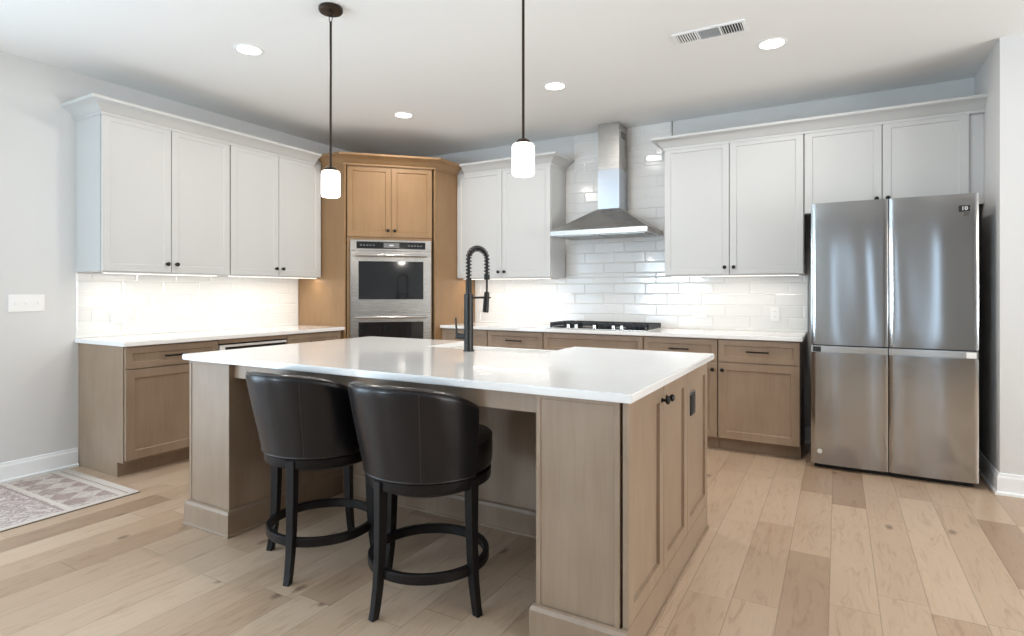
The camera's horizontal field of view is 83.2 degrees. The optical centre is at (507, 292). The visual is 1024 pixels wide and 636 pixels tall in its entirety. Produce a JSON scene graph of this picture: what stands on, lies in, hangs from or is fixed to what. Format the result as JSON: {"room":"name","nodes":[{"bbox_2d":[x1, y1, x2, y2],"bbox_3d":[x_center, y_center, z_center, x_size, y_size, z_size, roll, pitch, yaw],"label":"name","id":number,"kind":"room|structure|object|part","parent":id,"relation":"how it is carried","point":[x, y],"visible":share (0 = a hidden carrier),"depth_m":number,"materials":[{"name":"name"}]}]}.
{"room":"kitchen","nodes":[
{"label":"kitchen","id":0,"kind":"room"},
{"bbox_2d":[0,51,348,462],"bbox_3d":[-3.974,-0.164,2.708,0.120,2.816,10.193,0,0,30],"label":"wall","id":1,"kind":"structure","parent":0,"point":[39,349],"depth_m":3.95,"materials":[{"name":"white paint"}]},
{"bbox_2d":[8,294,44,311],"bbox_3d":[-3.230,0.072,3.871,0.016,0.115,0.200,0,0,30],"label":"light switch","id":2,"kind":"object","parent":1,"relation":"attached to","point":[17,302],"visible":1,"depth_m":3.87,"materials":[{"name":"white plastic"}]},
{"bbox_2d":[0,448,78,482],"bbox_3d":[-3.401,1.178,3.561,0.026,0.132,1.302,0,0,30],"label":"baseboard","id":3,"kind":"structure","parent":1,"relation":"attached to","point":[13,470],"depth_m":3.92,"materials":[{"name":"white paint"}]},
{"bbox_2d":[76,114,229,274],"bbox_3d":[-2.686,-0.696,4.452,0.382,1.100,0.968,0,0,30],"label":"upper cabinet","id":4,"kind":"object","parent":1,"relation":"attached to","point":[150,199],"visible":0.99,"depth_m":4.22,"materials":[{"name":"grey paint"}]},
{"bbox_3d":[-2.678,-0.696,4.166,0.020,1.094,0.471,0,0,30],"label":"door","id":5,"kind":"part","parent":4,"relation":"part of","materials":[{"name":"grey paint"}]},
{"bbox_2d":[102,272,217,275],"bbox_3d":[-2.635,-0.140,4.423,0.028,0.012,0.860,0,0,30],"label":"light","id":6,"kind":"object","parent":4,"relation":"attached to","point":[102,272],"visible":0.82,"depth_m":4.37,"materials":[{"name":"white plastic"}]},
{"bbox_2d":[111,273,199,275],"bbox_3d":[-2.635,-0.135,4.423,0.020,0.002,0.840,0,0,30],"label":"diffuser","id":7,"kind":"object","parent":6,"relation":"attached to","point":[111,273],"depth_m":4.39,"materials":[{"name":"white plastic"}]},
{"bbox_2d":[61,93,321,165],"bbox_3d":[-2.462,-1.273,4.781,0.445,0.098,1.953,0,0,30],"label":"crown molding","id":8,"kind":"structure","parent":4,"relation":"attached to","point":[93,104],"depth_m":4.37,"materials":[{"name":"grey paint"}]},
{"bbox_3d":[-2.439,-0.696,4.584,0.020,1.094,0.479,0,0,30],"label":"door","id":9,"kind":"part","parent":4,"relation":"part of","materials":[{"name":"grey paint"}]},
{"bbox_2d":[75,272,297,337],"bbox_3d":[-2.604,0.092,4.969,0.009,0.474,1.958,0,0,30],"label":"tile backsplash","id":10,"kind":"structure","parent":1,"relation":"attached to","point":[153,304],"depth_m":4.75,"materials":[{"name":"white tile"}]},
{"bbox_2d":[218,145,320,277],"bbox_3d":[-2.201,-0.696,5.299,0.382,1.100,0.985,0,0,30],"label":"upper cabinet","id":11,"kind":"object","parent":1,"relation":"attached to","point":[275,202],"visible":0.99,"depth_m":5.15,"materials":[{"name":"grey paint"}]},
{"bbox_3d":[-2.197,-0.696,5.006,0.020,1.094,0.471,0,0,30],"label":"door","id":12,"kind":"part","parent":11,"relation":"part of","materials":[{"name":"grey paint"}]},
{"bbox_2d":[227,275,316,278],"bbox_3d":[-2.126,-0.140,5.272,0.028,0.012,0.950,0,0,30],"label":"light","id":13,"kind":"object","parent":11,"relation":"attached to","point":[227,275],"visible":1,"depth_m":5.22,"materials":[{"name":"white plastic"}]},
{"bbox_3d":[-1.960,-0.696,5.421,0.020,1.094,0.472,0,0,30],"label":"door","id":14,"kind":"part","parent":11,"relation":"part of","materials":[{"name":"grey paint"}]},
{"bbox_2d":[0,443,1023,635],"bbox_3d":[0.129,1.294,0.360,9.574,0.100,10.193,0,0,30],"label":"floor","id":15,"kind":"structure","parent":0,"point":[790,546],"depth_m":2.59,"materials":[{"name":"brown wood"}]},
{"bbox_2d":[0,468,139,531],"bbox_3d":[-3.265,1.240,2.816,0.934,0.008,2.304,0,0,30],"label":"runner rug","id":16,"kind":"object","parent":15,"relation":"on","point":[24,501],"visible":1,"depth_m":3.52,"materials":[{"name":"grey fabric"}]},
{"bbox_2d":[78,340,217,476],"bbox_3d":[-2.636,0.802,4.266,0.654,0.884,0.668,0,0,30],"label":"base cabinet","id":17,"kind":"object","parent":15,"relation":"on","point":[133,401],"visible":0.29,"depth_m":4.01,"materials":[{"name":"beige wood"}]},
{"bbox_3d":[-2.389,0.824,4.127,0.020,0.604,0.658,0,0,30],"label":"door","id":18,"kind":"part","parent":17,"relation":"part of","materials":[{"name":"beige wood"}]},
{"bbox_3d":[-2.389,0.444,4.127,0.020,0.145,0.658,0,0,30],"label":"drawer","id":19,"kind":"part","parent":17,"relation":"part of","materials":[{"name":"beige wood"}]},
{"bbox_3d":[-2.367,0.444,4.112,0.034,0.012,0.160,0,0,30],"label":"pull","id":20,"kind":"part","parent":17,"relation":"part of","materials":[{"name":"black metal"}]},
{"bbox_2d":[75,325,344,346],"bbox_3d":[-2.325,0.345,4.809,0.652,0.030,1.963,0,0,30],"label":"countertop","id":21,"kind":"structure","parent":17,"relation":"on","point":[192,336],"depth_m":4.43,"materials":[{"name":"white stone"}]},
{"bbox_2d":[217,334,286,350],"bbox_3d":[-2.308,0.803,4.829,0.584,0.883,0.631,0,0,30],"label":"dishwasher","id":22,"kind":"object","parent":15,"relation":"on","point":[238,345],"depth_m":4.66,"materials":[{"name":"silver metal"}]},
{"bbox_2d":[218,339,283,344],"bbox_3d":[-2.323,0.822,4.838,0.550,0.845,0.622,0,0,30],"label":"handle","id":23,"kind":"object","parent":22,"relation":"in","point":[280,343],"depth_m":4.77,"materials":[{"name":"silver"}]},
{"bbox_3d":[-2.072,0.379,4.694,0.028,0.035,0.631,0,0,30],"label":"filler rail","id":24,"kind":"part","parent":22,"relation":"part of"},
{"bbox_2d":[245,370,373,586],"bbox_3d":[-0.890,0.793,2.697,0.571,0.903,0.629,0,0,30],"label":"bar stool","id":25,"kind":"object","parent":15,"relation":"on","point":[304,423],"visible":0.84,"depth_m":2.47,"materials":[{"name":"black leather"}]},
{"bbox_3d":[-1.128,0.983,2.780,0.070,0.522,0.041,0,0,13],"label":"leg","id":26,"kind":"part","parent":25,"relation":"part of","materials":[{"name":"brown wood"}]},
{"bbox_3d":[-0.933,0.983,2.470,0.041,0.522,0.070,0,0,13],"label":"leg","id":27,"kind":"part","parent":25,"relation":"part of","materials":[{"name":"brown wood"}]},
{"bbox_3d":[-0.970,0.526,2.562,0.565,0.369,0.314,0,0,30],"label":"backrest","id":28,"kind":"part","parent":25,"relation":"part of","materials":[{"name":"black leather"}]},
{"bbox_3d":[-0.875,0.748,2.722,0.516,0.072,0.516,0,0,30],"label":"seat frame","id":29,"kind":"part","parent":25,"relation":"part of","materials":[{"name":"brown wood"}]},
{"bbox_3d":[-0.818,0.983,2.975,0.041,0.522,0.070,0,0,13],"label":"leg","id":30,"kind":"part","parent":25,"relation":"part of","materials":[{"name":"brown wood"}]},
{"bbox_3d":[-0.622,0.983,2.665,0.070,0.522,0.041,0,0,13],"label":"leg","id":31,"kind":"part","parent":25,"relation":"part of","materials":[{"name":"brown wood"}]},
{"bbox_2d":[284,330,340,343],"bbox_3d":[-1.996,0.802,5.384,0.654,0.884,0.638,0,0,30],"label":"base cabinet","id":32,"kind":"object","parent":15,"relation":"on","point":[327,335],"visible":0.18,"depth_m":5.21,"materials":[{"name":"beige wood"}]},
{"bbox_2d":[298,152,474,339],"bbox_3d":[-1.225,-0.039,6.035,1.342,2.566,1.443,0,0,30],"label":"tall cabinet","id":33,"kind":"object","parent":15,"relation":"on","point":[383,196],"visible":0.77,"depth_m":5.65,"materials":[{"name":"brown wood"}]},
{"bbox_3d":[-1.836,-0.006,5.675,0.640,2.500,0.020,0,0,30],"label":"panel","id":34,"kind":"part","parent":33,"relation":"part of","materials":[{"name":"brown wood"}]},
{"bbox_3d":[-1.349,-0.882,5.601,0.416,0.688,0.020,0,0,-15],"label":"door","id":35,"kind":"part","parent":33,"relation":"part of","materials":[{"name":"brown wood"}]},
{"bbox_3d":[-1.157,0.137,5.661,0.818,1.335,0.026,0,0,-15],"label":"frame","id":36,"kind":"part","parent":33,"relation":"part of","materials":[{"name":"brown wood"}]},
{"bbox_3d":[-1.141,-1.273,5.718,1.471,0.098,0.358,0,0,-15],"label":"crown molding","id":37,"kind":"part","parent":33,"relation":"part of","materials":[{"name":"brown wood"}]},
{"bbox_2d":[350,239,430,338],"bbox_3d":[-1.205,0.141,5.872,0.772,1.303,0.632,0,0,-15],"label":"double wall oven","id":38,"kind":"object","parent":33,"relation":"in","point":[390,280],"visible":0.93,"depth_m":5.62,"materials":[{"name":"silver metal"}]},
{"bbox_3d":[-1.141,0.493,5.638,0.772,0.586,0.026,0,0,-15],"label":"oven door","id":39,"kind":"part","parent":38,"relation":"part of","materials":[{"name":"silver metal"}]},
{"bbox_3d":[-1.141,-0.103,5.638,0.772,0.590,0.026,0,0,-15],"label":"oven door","id":40,"kind":"part","parent":38,"relation":"part of","materials":[{"name":"silver metal"}]},
{"bbox_3d":[-1.142,-0.456,5.640,0.772,0.104,0.022,0,0,-15],"label":"control panel","id":41,"kind":"part","parent":38,"relation":"part of","materials":[{"name":"silver metal"}]},
{"bbox_3d":[-1.139,-0.457,5.628,0.662,0.068,0.003,0,0,-15],"label":"control glass","id":42,"kind":"part","parent":38,"relation":"part of","materials":[{"name":"black glass"}]},
{"bbox_3d":[-1.130,0.242,5.596,0.682,0.025,0.060,0,0,-15],"label":"oven handle","id":43,"kind":"part","parent":38,"relation":"part of","materials":[{"name":"silver metal"}]},
{"bbox_3d":[-1.130,-0.356,5.596,0.682,0.025,0.060,0,0,-15],"label":"oven handle","id":44,"kind":"part","parent":38,"relation":"part of","materials":[{"name":"silver metal"}]},
{"bbox_3d":[-0.953,-0.882,5.709,0.398,0.688,0.020,0,0,-15],"label":"door","id":45,"kind":"part","parent":33,"relation":"part of","materials":[{"name":"brown wood"}]},
{"bbox_3d":[-0.555,-0.006,6.067,0.019,2.500,0.723,0,0,30],"label":"panel","id":46,"kind":"part","parent":33,"relation":"part of","materials":[{"name":"brown wood"}]},
{"bbox_2d":[347,381,492,622],"bbox_3d":[-0.355,0.793,2.367,0.569,0.903,0.603,0,0,10],"label":"bar stool","id":47,"kind":"object","parent":15,"relation":"on","point":[413,442],"visible":1,"depth_m":2.16,"materials":[{"name":"black leather"}]},
{"bbox_3d":[-0.497,0.983,2.204,0.041,0.522,0.070,0,0,41],"label":"leg","id":48,"kind":"part","parent":47,"relation":"part of","materials":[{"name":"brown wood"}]},
{"bbox_3d":[-0.524,0.983,2.570,0.070,0.522,0.041,0,0,41],"label":"leg","id":49,"kind":"part","parent":47,"relation":"part of","materials":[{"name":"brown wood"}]},
{"bbox_3d":[-0.422,0.526,2.240,0.565,0.369,0.314,0,0,30],"label":"backrest","id":50,"kind":"part","parent":47,"relation":"part of","materials":[{"name":"black leather"}]},
{"bbox_3d":[-0.328,0.748,2.400,0.516,0.072,0.516,0,0,30],"label":"seat frame","id":51,"kind":"part","parent":47,"relation":"part of","materials":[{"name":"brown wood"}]},
{"bbox_3d":[-0.131,0.983,2.233,0.075,0.522,0.048,0,0,30],"label":"leg","id":52,"kind":"part","parent":47,"relation":"part of","materials":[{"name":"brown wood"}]},
{"bbox_2d":[476,425,492,473],"bbox_3d":[-0.328,0.640,2.400,0.528,0.142,0.528,0,0,30],"label":"seat cushion","id":53,"kind":"object","parent":47,"relation":"on","point":[484,445],"depth_m":2.30,"materials":[{"name":"black leather"}]},
{"bbox_2d":[182,360,708,635],"bbox_3d":[-0.321,0.802,3.081,2.490,0.884,1.398,0,0,30],"label":"kitchen island","id":54,"kind":"object","parent":15,"relation":"on","point":[612,496],"visible":0.52,"depth_m":2.26,"materials":[{"name":"beige wood"}]},
{"bbox_3d":[-1.563,0.752,3.026,0.340,0.784,0.020,0,0,30],"label":"panel","id":55,"kind":"part","parent":54,"relation":"part of","materials":[{"name":"beige wood"}]},
{"bbox_3d":[-0.348,1.179,3.066,2.457,0.131,1.344,0,0,30],"label":"molding","id":56,"kind":"part","parent":54,"relation":"part of","materials":[{"name":"beige wood"}]},
{"bbox_3d":[-0.271,0.752,3.179,1.750,0.784,0.012,0,0,30],"label":"recess panel","id":57,"kind":"part","parent":54,"relation":"part of","materials":[{"name":"beige wood"}]},
{"bbox_2d":[182,336,713,403],"bbox_3d":[-0.316,0.345,3.092,2.469,0.030,1.438,0,0,30],"label":"island countertop","id":58,"kind":"structure","parent":54,"relation":"on","point":[589,373],"depth_m":2.67,"materials":[{"name":"white stone"}]},
{"bbox_2d":[455,245,490,351],"bbox_3d":[-0.183,0.031,3.289,0.226,0.598,0.105,0,0,-34],"label":"faucet","id":59,"kind":"object","parent":58,"relation":"on","point":[467,336],"visible":1,"depth_m":3.23,"materials":[{"name":"black metal"}]},
{"bbox_3d":[-0.289,0.201,3.267,0.025,0.112,0.018,0,0,23],"label":"lever","id":60,"kind":"part","parent":59,"relation":"part of","materials":[{"name":"black"}]},
{"bbox_3d":[-0.165,0.030,3.308,0.051,0.013,0.180,0,0,39],"label":"docking arm","id":61,"kind":"part","parent":59,"relation":"part of","materials":[{"name":"black"}]},
{"bbox_2d":[452,346,555,352],"bbox_3d":[-0.050,0.483,3.510,0.814,0.244,0.480,0,0,30],"label":"sink","id":62,"kind":"object","parent":58,"relation":"in","point":[460,347],"visible":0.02,"depth_m":3.72,"materials":[{"name":"white"}]},
{"bbox_3d":[0.240,0.752,1.994,0.311,0.784,0.020,0,0,30],"label":"panel","id":63,"kind":"part","parent":54,"relation":"part of","materials":[{"name":"beige wood"}]},
{"bbox_3d":[0.497,0.737,2.091,0.020,0.742,0.440,0,0,30],"label":"door","id":64,"kind":"part","parent":54,"relation":"part of","materials":[{"name":"beige wood"}]},
{"bbox_3d":[0.616,0.421,2.245,0.032,0.031,0.031,0,0,30],"label":"knob","id":65,"kind":"part","parent":54,"relation":"part of","materials":[{"name":"black metal"}]},
{"bbox_3d":[0.650,0.421,2.305,0.032,0.031,0.031,0,0,30],"label":"knob","id":66,"kind":"part","parent":54,"relation":"part of","materials":[{"name":"black metal"}]},
{"bbox_3d":[0.710,0.737,2.462,0.020,0.742,0.403,0,0,30],"label":"door","id":67,"kind":"part","parent":54,"relation":"part of","materials":[{"name":"beige wood"}]},
{"bbox_2d":[689,389,694,415],"bbox_3d":[0.865,0.519,2.717,0.012,0.106,0.115,0,0,30],"label":"outlet","id":68,"kind":"object","parent":54,"relation":"attached to","point":[691,391],"depth_m":2.69,"materials":[{"name":"black plastic"}]},
{"bbox_2d":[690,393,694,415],"bbox_3d":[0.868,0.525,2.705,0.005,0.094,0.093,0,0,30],"label":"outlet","id":69,"kind":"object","parent":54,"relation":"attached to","point":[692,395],"depth_m":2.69,"materials":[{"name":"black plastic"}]},
{"bbox_3d":[0.928,0.737,2.843,0.020,0.742,0.463,0,0,30],"label":"panel","id":70,"kind":"part","parent":54,"relation":"part of","materials":[{"name":"beige wood"}]},
{"bbox_2d":[442,328,487,346],"bbox_3d":[-0.297,0.802,5.949,0.544,0.884,0.639,0,0,30],"label":"base cabinet","id":71,"kind":"object","parent":15,"relation":"on","point":[480,337],"visible":0.13,"depth_m":5.64,"materials":[{"name":"beige wood"}]},
{"bbox_2d":[488,330,543,349],"bbox_3d":[0.201,0.802,5.664,0.597,0.884,0.639,0,0,30],"label":"base cabinet","id":72,"kind":"object","parent":15,"relation":"on","point":[496,338],"visible":0.23,"depth_m":5.41,"materials":[{"name":"beige wood"}]},
{"bbox_2d":[543,332,643,349],"bbox_3d":[0.865,0.802,5.285,0.927,0.884,0.638,0,0,30],"label":"base cabinet","id":73,"kind":"object","parent":15,"relation":"on","point":[551,340],"visible":0.04,"depth_m":5.04,"materials":[{"name":"beige wood"}]},
{"bbox_2d":[440,322,806,341],"bbox_3d":[0.889,0.345,5.282,3.262,0.030,0.652,0,0,30],"label":"countertop","id":74,"kind":"structure","parent":73,"relation":"on","point":[666,332],"depth_m":4.85,"materials":[{"name":"white stone"}]},
{"bbox_2d":[545,320,662,331],"bbox_3d":[0.875,0.304,5.273,0.950,0.052,0.518,0,0,30],"label":"gas cooktop","id":75,"kind":"object","parent":74,"relation":"in","point":[569,324],"visible":1,"depth_m":5.16,"materials":[{"name":"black metal"}]},
{"bbox_2d":[545,325,662,331],"bbox_3d":[0.875,0.325,5.273,0.950,0.010,0.518,0,0,30],"label":"tray","id":76,"kind":"object","parent":75,"relation":"on","point":[584,327],"depth_m":5.09,"materials":[{"name":"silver metal"}]},
{"bbox_2d":[644,336,719,447],"bbox_3d":[1.526,0.802,4.906,0.590,0.884,0.639,0,0,30],"label":"base cabinet","id":77,"kind":"object","parent":15,"relation":"on","point":[654,343],"visible":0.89,"depth_m":4.56,"materials":[{"name":"beige wood"}]},
{"bbox_3d":[1.375,0.454,4.643,0.160,0.012,0.034,0,0,30],"label":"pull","id":78,"kind":"part","parent":77,"relation":"part of","materials":[{"name":"black metal"}]},
{"bbox_3d":[1.389,0.456,4.667,0.584,0.170,0.020,0,0,30],"label":"drawer","id":79,"kind":"part","parent":77,"relation":"part of","materials":[{"name":"beige wood"}]},
{"bbox_3d":[1.389,0.842,4.667,0.584,0.589,0.020,0,0,30],"label":"door","id":80,"kind":"part","parent":77,"relation":"part of","materials":[{"name":"beige wood"}]},
{"bbox_2d":[718,339,803,458],"bbox_3d":[2.034,0.802,4.615,0.575,0.884,0.639,0,0,30],"label":"base cabinet","id":81,"kind":"object","parent":15,"relation":"on","point":[761,382],"visible":0.98,"depth_m":4.37,"materials":[{"name":"beige wood"}]},
{"bbox_3d":[1.883,0.454,4.352,0.160,0.012,0.034,0,0,30],"label":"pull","id":82,"kind":"part","parent":81,"relation":"part of","materials":[{"name":"black metal"}]},
{"bbox_3d":[1.897,0.456,4.376,0.569,0.170,0.020,0,0,30],"label":"drawer","id":83,"kind":"part","parent":81,"relation":"part of","materials":[{"name":"beige wood"}]},
{"bbox_3d":[1.897,0.842,4.376,0.569,0.589,0.020,0,0,30],"label":"door","id":84,"kind":"part","parent":81,"relation":"part of","materials":[{"name":"beige wood"}]},
{"bbox_2d":[811,193,978,486],"bbox_3d":[2.732,0.308,4.162,0.937,1.872,0.710,0,0,30],"label":"refrigerator","id":85,"kind":"object","parent":15,"relation":"on","point":[895,281],"visible":1,"depth_m":3.84,"materials":[{"name":"grey metal"}]},
{"bbox_3d":[2.368,-0.130,4.008,0.458,0.996,0.080,0,0,30],"label":"door","id":86,"kind":"part","parent":85,"relation":"part of","materials":[{"name":"silver metal"}]},
{"bbox_3d":[2.368,0.815,4.007,0.458,0.786,0.080,0,0,30],"label":"door","id":87,"kind":"part","parent":85,"relation":"part of","materials":[{"name":"silver metal"}]},
{"bbox_3d":[2.777,-0.130,3.773,0.473,0.996,0.080,0,0,30],"label":"door","id":88,"kind":"part","parent":85,"relation":"part of","materials":[{"name":"silver metal"}]},
{"bbox_3d":[2.777,0.815,3.773,0.473,0.786,0.080,0,0,30],"label":"door","id":89,"kind":"part","parent":85,"relation":"part of","materials":[{"name":"silver metal"}]},
{"bbox_2d":[0,0,1023,156],"bbox_3d":[0.129,-1.622,0.360,9.574,0.100,10.193,0,0,30],"label":"ceiling","id":90,"kind":"structure","parent":0,"point":[455,66],"depth_m":3.81,"materials":[{"name":"white paint"}]},
{"bbox_2d":[233,43,263,55],"bbox_3d":[-1.678,-1.569,3.732,0.184,0.006,0.184,0,0,30],"label":"recessed light","id":91,"kind":"object","parent":90,"relation":"in","point":[247,49],"visible":1,"depth_m":3.72,"materials":[{"name":"white paint"}]},
{"bbox_2d":[318,2,342,197],"bbox_3d":[-0.979,-1.048,3.182,0.130,1.045,0.130,0,0,30],"label":"pendant lamp","id":92,"kind":"object","parent":90,"relation":"hanging from","point":[330,177],"visible":1,"depth_m":3.16,"materials":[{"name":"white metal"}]},
{"bbox_3d":[-0.979,-1.087,3.182,0.013,0.813,0.013,0,0,30],"label":"rod","id":93,"kind":"part","parent":92,"relation":"part of","materials":[{"name":"brown metal"}]},
{"bbox_3d":[-0.979,-0.599,3.182,0.102,0.146,0.102,0,0,30],"label":"lamp shade","id":94,"kind":"part","parent":92,"relation":"part of","materials":[{"name":"white glass"}]},
{"bbox_2d":[393,112,413,117],"bbox_3d":[-0.927,-1.569,5.108,0.184,0.006,0.184,0,0,30],"label":"recessed light","id":95,"kind":"object","parent":90,"relation":"in","point":[396,114],"visible":1,"depth_m":5.08,"materials":[{"name":"white paint"}]},
{"bbox_2d":[512,0,534,177],"bbox_3d":[0.069,-1.048,2.600,0.130,1.045,0.130,0,0,30],"label":"pendant lamp","id":96,"kind":"object","parent":90,"relation":"hanging from","point":[523,150],"visible":1,"depth_m":2.57,"materials":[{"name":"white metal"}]},
{"bbox_3d":[0.069,-1.087,2.600,0.013,0.813,0.013,0,0,30],"label":"rod","id":97,"kind":"part","parent":96,"relation":"part of","materials":[{"name":"brown metal"}]},
{"bbox_3d":[0.069,-0.599,2.600,0.102,0.146,0.102,0,0,30],"label":"lamp shade","id":98,"kind":"part","parent":96,"relation":"part of","materials":[{"name":"white glass"}]},
{"bbox_2d":[543,82,566,90],"bbox_3d":[0.358,-1.569,4.390,0.184,0.006,0.184,0,0,30],"label":"recessed light","id":99,"kind":"object","parent":90,"relation":"in","point":[553,86],"visible":1,"depth_m":4.39,"materials":[{"name":"white paint"}]},
{"bbox_2d":[671,19,747,45],"bbox_3d":[1.218,-1.566,3.483,0.416,0.011,0.164,0,0,30],"label":"ceiling vent","id":100,"kind":"object","parent":90,"relation":"in","point":[738,26],"visible":1,"depth_m":3.47,"materials":[{"name":"white metal"}]},
{"bbox_2d":[756,37,787,49],"bbox_3d":[1.668,-1.569,3.640,0.184,0.006,0.184,0,0,30],"label":"recessed light","id":101,"kind":"object","parent":90,"relation":"in","point":[775,42],"visible":1,"depth_m":3.63,"materials":[{"name":"white paint"}]},
{"bbox_2d":[432,78,973,442],"bbox_3d":[2.631,-0.164,4.731,9.334,2.816,0.120,0,0,30],"label":"wall","id":102,"kind":"structure","parent":0,"point":[564,146],"depth_m":4.76,"materials":[{"name":"white paint"}]},
{"bbox_2d":[457,165,565,278],"bbox_3d":[0.014,-0.696,5.940,1.093,1.100,0.382,0,0,30],"label":"upper cabinet","id":103,"kind":"object","parent":102,"relation":"attached to","point":[513,218],"visible":0.98,"depth_m":5.76,"materials":[{"name":"grey paint"}]},
{"bbox_3d":[-0.295,-0.696,5.945,0.542,1.094,0.020,0,0,30],"label":"door","id":104,"kind":"part","parent":103,"relation":"part of","materials":[{"name":"grey paint"}]},
{"bbox_2d":[463,277,551,279],"bbox_3d":[-0.025,-0.140,5.905,1.030,0.012,0.028,0,0,30],"label":"light","id":105,"kind":"object","parent":103,"relation":"attached to","point":[546,277],"visible":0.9,"depth_m":5.86,"materials":[{"name":"white plastic"}]},
{"bbox_2d":[459,151,573,174],"bbox_3d":[0.082,-1.273,5.865,1.091,0.098,0.445,0,0,30],"label":"crown molding","id":106,"kind":"structure","parent":103,"relation":"attached to","point":[556,159],"depth_m":5.74,"materials":[{"name":"grey paint"}]},
{"bbox_3d":[0.178,-0.696,5.674,0.535,1.094,0.020,0,0,30],"label":"door","id":107,"kind":"part","parent":103,"relation":"part of","materials":[{"name":"grey paint"}]},
{"bbox_2d":[550,122,661,239],"bbox_3d":[0.910,-1.042,5.349,0.919,1.052,0.490,0,0,30],"label":"range hood","id":108,"kind":"object","parent":102,"relation":"attached to","point":[612,219],"visible":1,"depth_m":5.33,"materials":[{"name":"silver metal"}]},
{"bbox_2d":[475,121,807,331],"bbox_3d":[1.054,-0.621,5.557,3.272,1.900,0.012,0,0,30],"label":"tile backsplash","id":109,"kind":"structure","parent":102,"relation":"attached to","point":[611,279],"depth_m":5.46,"materials":[{"name":"white tile"}]},
{"bbox_2d":[770,307,779,320],"bbox_3d":[2.252,0.184,4.860,0.075,0.115,0.008,0,0,30],"label":"wall outlet","id":110,"kind":"object","parent":109,"relation":"attached to","point":[774,311],"visible":1,"depth_m":4.86,"materials":[{"name":"white plastic"}]},
{"bbox_2d":[665,134,805,275],"bbox_3d":[1.899,-0.696,4.861,1.079,1.100,0.382,0,0,30],"label":"upper cabinet","id":111,"kind":"object","parent":102,"relation":"attached to","point":[736,208],"visible":0.99,"depth_m":4.70,"materials":[{"name":"grey paint"}]},
{"bbox_3d":[1.589,-0.696,4.866,0.526,1.094,0.020,0,0,30],"label":"door","id":112,"kind":"part","parent":111,"relation":"part of","materials":[{"name":"grey paint"}]},
{"bbox_2d":[670,274,799,276],"bbox_3d":[1.872,-0.140,4.820,1.020,0.012,0.028,0,0,30],"label":"light","id":113,"kind":"object","parent":111,"relation":"attached to","point":[758,274],"visible":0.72,"depth_m":4.78,"materials":[{"name":"white plastic"}]},
{"bbox_2d":[697,275,794,276],"bbox_3d":[1.872,-0.135,4.820,1.000,0.002,0.020,0,0,30],"label":"diffuser","id":114,"kind":"object","parent":113,"relation":"attached to","point":[697,275],"depth_m":4.79,"materials":[{"name":"white plastic"}]},
{"bbox_3d":[2.056,-0.696,4.599,0.537,1.094,0.020,0,0,30],"label":"door","id":115,"kind":"part","parent":111,"relation":"part of","materials":[{"name":"grey paint"}]},
{"bbox_2d":[650,93,987,151],"bbox_3d":[2.317,-1.273,4.585,2.268,0.098,0.445,0,0,30],"label":"crown molding","id":116,"kind":"structure","parent":111,"relation":"attached to","point":[972,104],"depth_m":4.32,"materials":[{"name":"grey paint"}]},
{"bbox_2d":[804,112,983,218],"bbox_3d":[2.842,-0.926,4.321,1.090,0.640,0.382,0,0,30],"label":"upper cabinet","id":117,"kind":"object","parent":102,"relation":"attached to","point":[942,155],"visible":0.8,"depth_m":4.17,"materials":[{"name":"grey paint"}]},
{"bbox_3d":[2.515,-0.926,4.336,0.498,0.634,0.020,0,0,30],"label":"door","id":118,"kind":"part","parent":117,"relation":"part of","materials":[{"name":"grey paint"}]},
{"bbox_3d":[2.953,-0.926,4.086,0.498,0.634,0.020,0,0,30],"label":"door","id":119,"kind":"part","parent":117,"relation":"part of","materials":[{"name":"grey paint"}]},
{"bbox_2d":[974,33,1023,475],"bbox_3d":[4.842,-0.164,2.957,3.733,2.816,0.763,0,0,30],"label":"wall","id":120,"kind":"structure","parent":0,"point":[1001,75],"depth_m":3.55,"materials":[{"name":"white paint"}]},
{"bbox_2d":[805,427,1023,497],"bbox_3d":[4.357,1.178,3.219,4.835,0.132,0.789,0,0,30],"label":"baseboard","id":121,"kind":"structure","parent":120,"relation":"attached to","point":[1004,484],"depth_m":3.54,"materials":[{"name":"white paint"}]}
]}

